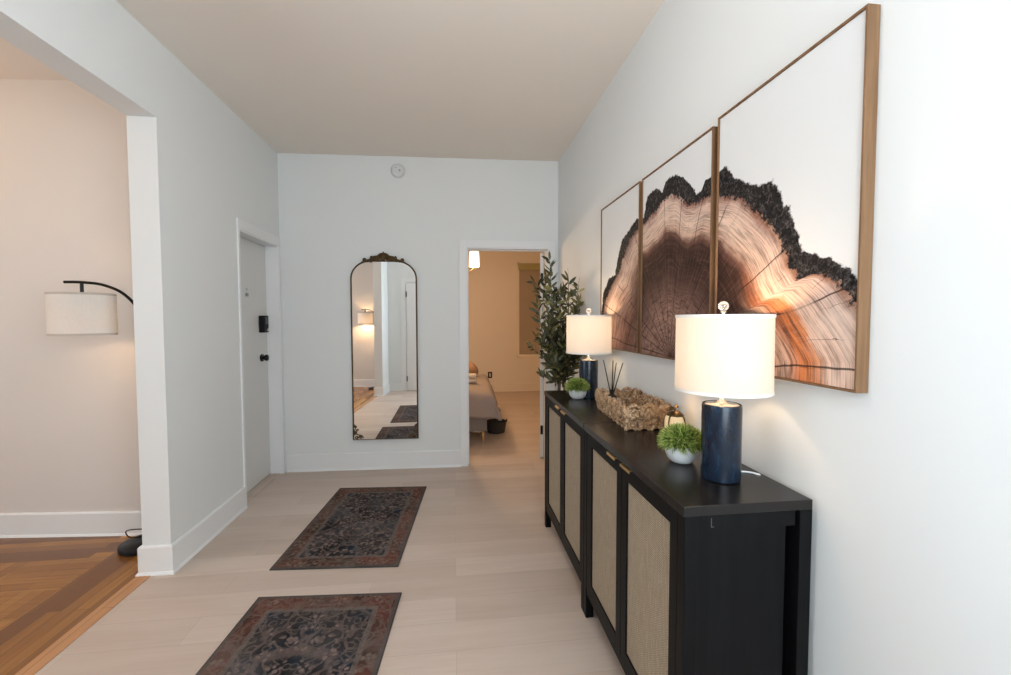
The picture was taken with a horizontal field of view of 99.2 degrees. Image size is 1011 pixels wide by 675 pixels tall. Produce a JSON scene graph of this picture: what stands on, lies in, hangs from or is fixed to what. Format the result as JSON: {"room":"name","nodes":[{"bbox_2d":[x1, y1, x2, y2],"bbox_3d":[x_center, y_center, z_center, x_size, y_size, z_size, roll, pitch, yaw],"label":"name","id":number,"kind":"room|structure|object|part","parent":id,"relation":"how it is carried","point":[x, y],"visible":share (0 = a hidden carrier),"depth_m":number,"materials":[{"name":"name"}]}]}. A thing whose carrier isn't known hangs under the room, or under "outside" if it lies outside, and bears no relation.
{"room":"entrance hallway","nodes":[
{"label":"entrance hallway","id":0,"kind":"room"},
{"bbox_2d":[0,79,140,512],"bbox_3d":[-3.641,-0.163,2.845,3.067,2.972,0.120,0,2,-2],"label":"wall","id":1,"kind":"structure","parent":0,"point":[69,442],"depth_m":2.81,"materials":[{"name":"white paint"}]},
{"bbox_2d":[0,511,141,537],"bbox_3d":[-3.591,1.245,2.831,2.937,0.160,0.026,0,2,-2],"label":"baseboard","id":2,"kind":"structure","parent":1,"relation":"attached to","point":[102,523],"depth_m":2.85,"materials":[{"name":"white paint"}]},
{"bbox_2d":[0,0,278,545],"bbox_3d":[-1.863,-0.108,1.426,0.149,2.972,5.320,0,2,-7],"label":"wall","id":3,"kind":"structure","parent":0,"point":[195,167],"depth_m":2.50,"materials":[{"name":"white paint"}]},
{"bbox_2d":[135,487,247,576],"bbox_3d":[-2.023,1.240,2.845,0.201,0.163,0.873,0,2,-7],"label":"baseboard","id":4,"kind":"structure","parent":3,"relation":"attached to","point":[153,560],"depth_m":2.58,"materials":[{"name":"white paint"}]},
{"bbox_2d":[240,237,269,491],"bbox_3d":[-2.139,0.231,3.619,0.107,2.093,0.690,0,2,-7],"label":"door","id":5,"kind":"structure","parent":3,"relation":"in","point":[255,325],"depth_m":3.71,"materials":[{"name":"white paint"}]},
{"bbox_3d":[-2.140,0.180,3.833,0.044,0.056,0.056,0,2,-7],"label":"knob","id":6,"kind":"part","parent":5,"relation":"part of","materials":[{"name":"black metal"}]},
{"bbox_2d":[236,218,284,505],"bbox_3d":[-2.117,0.191,3.625,0.161,2.195,0.783,0,2,-7],"label":"trim","id":7,"kind":"structure","parent":3,"relation":"attached to","point":[245,230],"depth_m":3.95,"materials":[{"name":"white paint"}]},
{"bbox_2d":[247,473,279,501],"bbox_3d":[-2.136,1.285,3.662,0.140,0.006,0.696,0,2,-7],"label":"threshold","id":8,"kind":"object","parent":3,"relation":"attached to","point":[256,489],"depth_m":3.71,"materials":[{"name":"brown wood"}]},
{"bbox_2d":[0,391,624,674],"bbox_3d":[-1.496,1.307,3.745,7.500,0.053,9.920,0,2,-7],"label":"floor","id":9,"kind":"structure","parent":0,"point":[487,588],"depth_m":2.32,"materials":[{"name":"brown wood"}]},
{"bbox_2d":[44,281,141,556],"bbox_3d":[-2.382,0.496,2.614,0.536,1.665,0.302,-1,3,-30],"label":"arc floor lamp","id":10,"kind":"object","parent":9,"relation":"on","point":[81,313],"visible":0.72,"depth_m":2.44,"materials":[{"name":"white fabric"}]},
{"bbox_3d":[-2.486,-0.253,2.524,0.302,0.012,0.302,0,2,-7],"label":"shade trim","id":11,"kind":"part","parent":10,"relation":"part of","materials":[{"name":"beige fabric"}]},
{"bbox_3d":[-2.486,-0.136,2.529,0.300,0.245,0.300,0,2,-7],"label":"lamp shade","id":12,"kind":"part","parent":10,"relation":"part of","materials":[{"name":"fabric"}]},
{"bbox_3d":[-2.486,-0.246,2.525,0.017,0.155,0.018,0,2,-7],"label":"socket stem","id":13,"kind":"part","parent":10,"relation":"part of","materials":[{"name":"black metal"}]},
{"bbox_3d":[-2.485,-0.020,2.534,0.302,0.012,0.302,0,2,-7],"label":"shade trim","id":14,"kind":"part","parent":10,"relation":"part of","materials":[{"name":"beige fabric"}]},
{"bbox_3d":[-2.293,1.251,2.771,0.128,0.127,0.229,1,3,30],"label":"cord","id":15,"kind":"part","parent":10,"relation":"part of","materials":[{"name":"black plastic"}]},
{"bbox_2d":[196,592,401,674],"bbox_3d":[-0.879,1.365,1.639,0.732,0.007,1.200,0,2,-3],"label":"rug","id":16,"kind":"object","parent":9,"relation":"on","point":[336,634],"visible":1,"depth_m":1.93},
{"bbox_2d":[269,486,426,570],"bbox_3d":[-1.015,1.306,3.078,0.732,0.007,1.200,0,2,-3],"label":"rug","id":17,"kind":"object","parent":9,"relation":"on","point":[363,527],"visible":1,"depth_m":2.89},
{"bbox_2d":[469,374,501,443],"bbox_3d":[-1.308,0.631,5.617,2.398,1.151,1.820,0,2,-5],"label":"bed","id":18,"kind":"object","parent":9,"relation":"on","point":[483,404],"visible":0.24,"depth_m":4.86,"materials":[{"name":"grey fabric"}]},
{"bbox_2d":[469,378,475,382],"bbox_3d":[-0.513,0.536,5.324,0.300,0.062,0.062,-1,2,-15],"label":"rolled towel","id":19,"kind":"object","parent":18,"relation":"on","point":[471,380],"visible":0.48,"depth_m":5.33,"materials":[{"name":"beige fabric"}]},
{"bbox_2d":[469,373,475,377],"bbox_3d":[-0.510,0.477,5.309,0.300,0.062,0.062,-1,2,-10],"label":"rolled towel","id":20,"kind":"object","parent":19,"relation":"on","point":[471,375],"visible":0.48,"depth_m":5.30,"materials":[{"name":"beige fabric"}]},
{"bbox_2d":[469,362,477,374],"bbox_3d":[-0.543,0.444,6.001,0.318,0.245,0.303,1,3,22],"label":"cushion","id":21,"kind":"object","parent":18,"relation":"on","point":[473,368],"visible":0.25,"depth_m":5.91,"materials":[{"name":"brown fabric"}]},
{"bbox_3d":[-1.335,0.951,5.627,2.120,0.210,1.600,0,2,-5],"label":"frame","id":22,"kind":"part","parent":18,"relation":"part of","materials":[{"name":"brown fabric"}]},
{"bbox_2d":[469,374,501,420],"bbox_3d":[-0.957,0.722,5.651,1.693,0.377,1.819,0,2,-5],"label":"duvet","id":23,"kind":"object","parent":18,"relation":"on","point":[483,404],"depth_m":4.84,"materials":[{"name":"beige fabric"}]},
{"bbox_2d":[487,418,507,433],"bbox_3d":[-0.120,1.126,5.495,0.263,0.165,0.263,1,3,33],"label":"storage basket","id":24,"kind":"object","parent":9,"relation":"on","point":[494,426],"visible":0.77,"depth_m":5.40,"materials":[{"name":"black wicker"}]},
{"bbox_2d":[526,251,585,389],"bbox_3d":[0.372,0.304,3.396,0.472,1.978,0.436,0,2,-7],"label":"tree","id":25,"kind":"object","parent":9,"relation":"on","point":[556,358],"visible":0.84,"depth_m":3.36,"materials":[{"name":"green plant"}]},
{"bbox_2d":[544,390,628,611],"bbox_3d":[0.510,0.856,2.559,0.392,0.944,0.904,0,2,-7],"label":"sideboard","id":26,"kind":"object","parent":9,"relation":"on","point":[566,416],"visible":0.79,"depth_m":2.44,"materials":[{"name":"black wood"}]},
{"bbox_3d":[0.294,0.854,2.970,0.038,0.916,0.038,0,2,-7],"label":"leg","id":27,"kind":"part","parent":26,"relation":"part of","materials":[{"name":"black wood"}]},
{"bbox_3d":[0.313,0.791,2.729,0.019,0.762,0.434,0,2,-7],"label":"door","id":28,"kind":"part","parent":26,"relation":"part of","materials":[{"name":"beige wicker"}]},
{"bbox_3d":[0.314,0.792,2.721,0.004,0.662,0.328,0,2,-7],"label":"rattan panel","id":29,"kind":"part","parent":26,"relation":"part of","materials":[{"name":"beige wicker"}]},
{"bbox_3d":[0.344,1.198,2.554,0.026,0.030,0.828,0,2,-7],"label":"rail","id":30,"kind":"part","parent":26,"relation":"part of","materials":[{"name":"black wood"}]},
{"bbox_3d":[0.362,0.810,2.320,0.019,0.758,0.386,0,2,-7],"label":"door","id":31,"kind":"part","parent":26,"relation":"part of","materials":[{"name":"beige wicker"}]},
{"bbox_3d":[0.363,0.811,2.310,0.004,0.658,0.316,0,2,-7],"label":"rattan panel","id":32,"kind":"part","parent":26,"relation":"part of","materials":[{"name":"beige wicker"}]},
{"bbox_2d":[564,377,589,398],"bbox_3d":[0.452,0.312,2.688,0.173,0.138,0.176,0,2,-7],"label":"potted plant","id":33,"kind":"object","parent":26,"relation":"on","point":[577,388],"visible":1,"depth_m":2.64,"materials":[{"name":"green plant"}]},
{"bbox_3d":[0.397,0.893,2.111,0.038,0.907,0.038,0,2,-7],"label":"leg","id":34,"kind":"part","parent":26,"relation":"part of","materials":[{"name":"black wood"}]},
{"bbox_3d":[0.512,0.403,2.541,0.385,0.038,0.904,0,2,-7],"label":"panel","id":35,"kind":"part","parent":26,"relation":"part of","materials":[{"name":"black wood"}]},
{"bbox_2d":[566,308,611,398],"bbox_3d":[0.525,0.098,2.713,0.284,0.564,0.284,0,2,-7],"label":"table lamp","id":36,"kind":"object","parent":26,"relation":"on","point":[588,335],"visible":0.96,"depth_m":2.60,"materials":[{"name":"white fabric"}]},
{"bbox_3d":[0.524,-0.021,2.708,0.280,0.238,0.280,0,2,-7],"label":"lamp shade","id":37,"kind":"part","parent":36,"relation":"part of","materials":[{"name":"white fabric"}]},
{"bbox_3d":[0.525,0.093,2.712,0.284,0.010,0.284,0,2,-7],"label":"shade trim","id":38,"kind":"part","parent":36,"relation":"part of","materials":[{"name":"white fabric"}]},
{"bbox_3d":[0.524,-0.136,2.703,0.282,0.010,0.282,0,2,-7],"label":"shade trim","id":39,"kind":"part","parent":36,"relation":"part of","materials":[{"name":"white fabric"}]},
{"bbox_2d":[595,387,671,430],"bbox_3d":[0.627,0.350,2.171,0.237,0.134,0.500,0,2,-4],"label":"woven basket","id":40,"kind":"object","parent":26,"relation":"on","point":[644,411],"visible":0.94,"depth_m":2.01,"materials":[{"name":"wicker"}]},
{"bbox_2d":[603,360,622,398],"bbox_3d":[0.590,0.254,2.362,0.098,0.263,0.057,-1,3,-24],"label":"reed diffuser","id":41,"kind":"object","parent":40,"relation":"in","point":[612,390],"visible":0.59,"depth_m":2.36,"materials":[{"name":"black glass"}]},
{"bbox_2d":[584,423,812,674],"bbox_3d":[0.618,0.897,1.657,0.392,0.935,0.908,0,2,-7],"label":"sideboard","id":42,"kind":"object","parent":9,"relation":"on","point":[686,573],"visible":0.95,"depth_m":1.24,"materials":[{"name":"black wood"}]},
{"bbox_3d":[0.402,0.895,2.069,0.038,0.906,0.038,0,2,-7],"label":"leg","id":43,"kind":"part","parent":42,"relation":"part of","materials":[{"name":"black wood"}]},
{"bbox_3d":[0.420,0.833,1.836,0.019,0.754,0.419,0,2,-7],"label":"door","id":44,"kind":"part","parent":42,"relation":"part of","materials":[{"name":"beige wicker"}]},
{"bbox_3d":[0.421,0.834,1.826,0.004,0.655,0.309,0,2,-7],"label":"rattan panel","id":45,"kind":"part","parent":42,"relation":"part of","materials":[{"name":"beige wicker"}]},
{"bbox_3d":[0.452,1.236,1.651,0.026,0.029,0.832,0,2,-7],"label":"rail","id":46,"kind":"part","parent":42,"relation":"part of","materials":[{"name":"black wood"}]},
{"bbox_3d":[0.420,0.468,1.697,0.015,0.011,0.084,0,2,-7],"label":"handle","id":47,"kind":"part","parent":42,"relation":"part of","materials":[{"name":"gold metal"}]},
{"bbox_3d":[0.437,0.475,1.558,0.015,0.011,0.084,0,2,-7],"label":"handle","id":48,"kind":"part","parent":42,"relation":"part of","materials":[{"name":"gold metal"}]},
{"bbox_3d":[0.469,0.853,1.422,0.004,0.652,0.319,0,2,-7],"label":"rattan panel","id":49,"kind":"part","parent":42,"relation":"part of","materials":[{"name":"beige wicker"}]},
{"bbox_3d":[0.470,0.852,1.425,0.019,0.750,0.404,0,2,-7],"label":"door","id":50,"kind":"part","parent":42,"relation":"part of","materials":[{"name":"beige wicker"}]},
{"bbox_2d":[664,405,685,427],"bbox_3d":[0.733,0.357,1.858,0.087,0.133,0.087,1,2,16],"label":"lantern","id":51,"kind":"object","parent":42,"relation":"on","point":[673,416],"visible":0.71,"depth_m":1.83,"materials":[{"name":"gold glass"}]},
{"bbox_3d":[0.733,0.372,1.859,0.085,0.097,0.085,-2,3,-35],"label":"glass","id":52,"kind":"part","parent":51,"relation":"part of","materials":[{"name":"beige"}]},
{"bbox_2d":[656,422,700,463],"bbox_3d":[0.626,0.370,1.527,0.178,0.141,0.178,0,2,-7],"label":"potted plant","id":53,"kind":"object","parent":42,"relation":"on","point":[681,442],"visible":0.93,"depth_m":1.49,"materials":[{"name":"green plant"}]},
{"bbox_3d":[0.505,0.935,1.206,0.038,0.897,0.038,0,2,-7],"label":"leg","id":54,"kind":"part","parent":42,"relation":"part of","materials":[{"name":"black wood"}]},
{"bbox_3d":[0.621,0.449,1.639,0.385,0.038,0.908,0,2,-7],"label":"panel","id":55,"kind":"part","parent":42,"relation":"part of","materials":[{"name":"black wood"}]},
{"bbox_2d":[674,301,775,483],"bbox_3d":[0.693,0.317,1.370,0.296,0.864,0.284,0,2,-7],"label":"table lamp","id":56,"kind":"object","parent":42,"relation":"on","point":[723,355],"visible":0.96,"depth_m":1.26,"materials":[{"name":"white fabric"}]},
{"bbox_3d":[0.686,0.163,1.363,0.100,0.102,0.100,0,2,-7],"label":"stem","id":57,"kind":"part","parent":56,"relation":"part of","materials":[{"name":"gold metal"}]},
{"bbox_3d":[0.686,0.163,1.363,0.284,0.010,0.284,0,2,-7],"label":"shade trim","id":58,"kind":"part","parent":56,"relation":"part of","materials":[{"name":"white fabric"}]},
{"bbox_3d":[0.686,0.048,1.358,0.280,0.238,0.280,0,2,-7],"label":"lamp shade","id":59,"kind":"part","parent":56,"relation":"part of","materials":[{"name":"white fabric"}]},
{"bbox_3d":[0.686,-0.067,1.353,0.282,0.010,0.282,0,2,-7],"label":"shade trim","id":60,"kind":"part","parent":56,"relation":"part of","materials":[{"name":"white fabric"}]},
{"bbox_3d":[0.790,0.594,1.413,0.102,0.307,0.034,0,2,1],"label":"power cord","id":61,"kind":"part","parent":56,"relation":"part of","materials":[{"name":"white plastic"}]},
{"bbox_3d":[0.649,0.865,1.222,0.289,0.755,0.016,0,2,-7],"label":"panel","id":62,"kind":"part","parent":42,"relation":"part of","materials":[{"name":"black wood"}]},
{"bbox_3d":[0.652,0.508,1.196,0.329,0.044,0.010,0,2,-7],"label":"rail","id":63,"kind":"part","parent":42,"relation":"part of","materials":[{"name":"black wood"}]},
{"bbox_3d":[0.780,0.841,1.674,0.006,0.764,0.884,0,2,-7],"label":"panel","id":64,"kind":"part","parent":42,"relation":"part of","materials":[{"name":"black wood"}]},
{"bbox_3d":[0.846,0.932,1.247,0.038,0.897,0.038,0,2,-7],"label":"leg","id":65,"kind":"part","parent":42,"relation":"part of","materials":[{"name":"black wood"}]},
{"bbox_2d":[0,0,663,160],"bbox_3d":[-1.458,-1.738,3.675,7.600,0.100,10.020,0,2,-7],"label":"ceiling","id":66,"kind":"structure","parent":0,"point":[466,79],"depth_m":2.60,"materials":[{"name":"white paint"}]},
{"bbox_2d":[468,251,478,271],"bbox_3d":[-0.763,-1.296,5.500,0.858,0.936,0.895,0,2,-7],"label":"chandelier","id":67,"kind":"object","parent":66,"relation":"hanging from","point":[473,255],"visible":0.1,"depth_m":5.50,"materials":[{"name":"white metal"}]},
{"bbox_3d":[-0.404,-1.010,5.555,0.134,0.193,0.134,0,2,-7],"label":"lamp shade","id":68,"kind":"part","parent":67,"relation":"part of","materials":[{"name":"white"}]},
{"bbox_2d":[277,153,557,470],"bbox_3d":[-0.456,-0.226,4.228,5.308,2.972,0.140,0,2,-5],"label":"wall","id":69,"kind":"structure","parent":0,"point":[336,212],"depth_m":4.08,"materials":[{"name":"white paint"}]},
{"bbox_2d":[287,450,460,471],"bbox_3d":[-1.252,1.185,4.135,1.631,0.163,0.026,0,2,-5],"label":"baseboard","id":70,"kind":"structure","parent":69,"relation":"attached to","point":[432,458],"depth_m":4.13,"materials":[{"name":"white paint"}]},
{"bbox_2d":[350,251,418,439],"bbox_3d":[-1.147,0.084,4.075,0.620,1.787,0.041,0,2,-5],"label":"wall mirror","id":71,"kind":"object","parent":69,"relation":"attached to","point":[383,293],"visible":1,"depth_m":4.09,"materials":[{"name":"brown metal"}]},
{"bbox_2d":[391,164,404,177],"bbox_3d":[-1.011,-1.568,4.034,0.132,0.132,0.041,0,2,-5],"label":"smoke detector","id":72,"kind":"object","parent":69,"relation":"attached to","point":[397,170],"visible":1,"depth_m":4.02,"materials":[{"name":"white plastic"}]},
{"bbox_2d":[459,240,555,465],"bbox_3d":[0.018,0.159,4.283,0.936,2.197,0.162,0,2,-5],"label":"trim","id":73,"kind":"structure","parent":69,"relation":"attached to","point":[465,246],"depth_m":4.18,"materials":[{"name":"white paint"}]},
{"bbox_2d":[540,253,543,456],"bbox_3d":[0.432,0.175,4.769,0.090,2.100,0.774,0,2,5],"label":"door","id":74,"kind":"structure","parent":69,"relation":"in","point":[541,254],"depth_m":4.41,"materials":[{"name":"white paint"}]},
{"bbox_2d":[468,251,543,382],"bbox_3d":[-0.973,-0.401,8.539,5.307,2.972,0.120,0,2,-5],"label":"wall","id":75,"kind":"structure","parent":0,"point":[492,286],"depth_m":8.54,"materials":[{"name":"beige paint"}]},
{"bbox_2d":[490,383,539,391],"bbox_3d":[-0.962,1.004,8.524,5.303,0.165,0.026,0,2,-5],"label":"baseboard","id":76,"kind":"structure","parent":75,"relation":"attached to","point":[497,387],"depth_m":8.62,"materials":[{"name":"beige paint"}]},
{"bbox_2d":[517,262,539,357],"bbox_3d":[0.757,-0.551,8.589,1.052,1.900,0.060,0,2,-5],"label":"window","id":77,"kind":"structure","parent":75,"relation":"in","point":[526,324],"depth_m":8.57,"materials":[{"name":"beige paint"}]},
{"bbox_2d":[569,390,586,398],"bbox_3d":[0.452,0.350,2.689,0.114,0.063,0.114,0,2,-7],"label":"bowl","id":78,"kind":"object","parent":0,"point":[575,394],"depth_m":2.64,"materials":[{"name":"white ceramic"}]},
{"bbox_2d":[608,389,616,398],"bbox_3d":[0.584,0.335,2.364,0.055,0.101,0.055,0,2,-7],"label":"bottle","id":79,"kind":"object","parent":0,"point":[612,391],"depth_m":2.35,"materials":[{"name":"grey"}]},
{"bbox_2d":[665,446,699,463],"bbox_3d":[0.626,0.409,1.528,0.116,0.064,0.116,0,2,-7],"label":"bowl","id":80,"kind":"object","parent":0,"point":[676,454],"depth_m":1.48,"materials":[{"name":"white ceramic"}]},
{"bbox_2d":[558,0,1010,674],"bbox_3d":[0.856,-0.134,1.919,0.120,2.972,4.715,0,2,-7],"label":"wall","id":81,"kind":"structure","parent":0,"point":[907,479],"depth_m":1.00,"materials":[{"name":"white paint"}]},
{"bbox_2d":[600,181,641,352],"bbox_3d":[0.693,-0.385,2.604,0.034,0.918,0.602,0,2,-7],"label":"framed print","id":82,"kind":"object","parent":81,"relation":"attached to","point":[620,282],"visible":0.95,"depth_m":2.53,"materials":[{"name":"paper"}]},
{"bbox_2d":[640,126,717,359],"bbox_3d":[0.770,-0.358,1.966,0.034,0.918,0.624,0,2,-7],"label":"framed print","id":83,"kind":"object","parent":81,"relation":"attached to","point":[678,215],"visible":0.9,"depth_m":1.92,"materials":[{"name":"brown paper"}]},
{"bbox_2d":[714,3,880,392],"bbox_3d":[0.845,-0.341,1.335,0.034,0.934,0.588,0,2,-7],"label":"framed print","id":84,"kind":"object","parent":81,"relation":"attached to","point":[796,156],"visible":0.94,"depth_m":1.20,"materials":[{"name":"white paper"}]}
]}

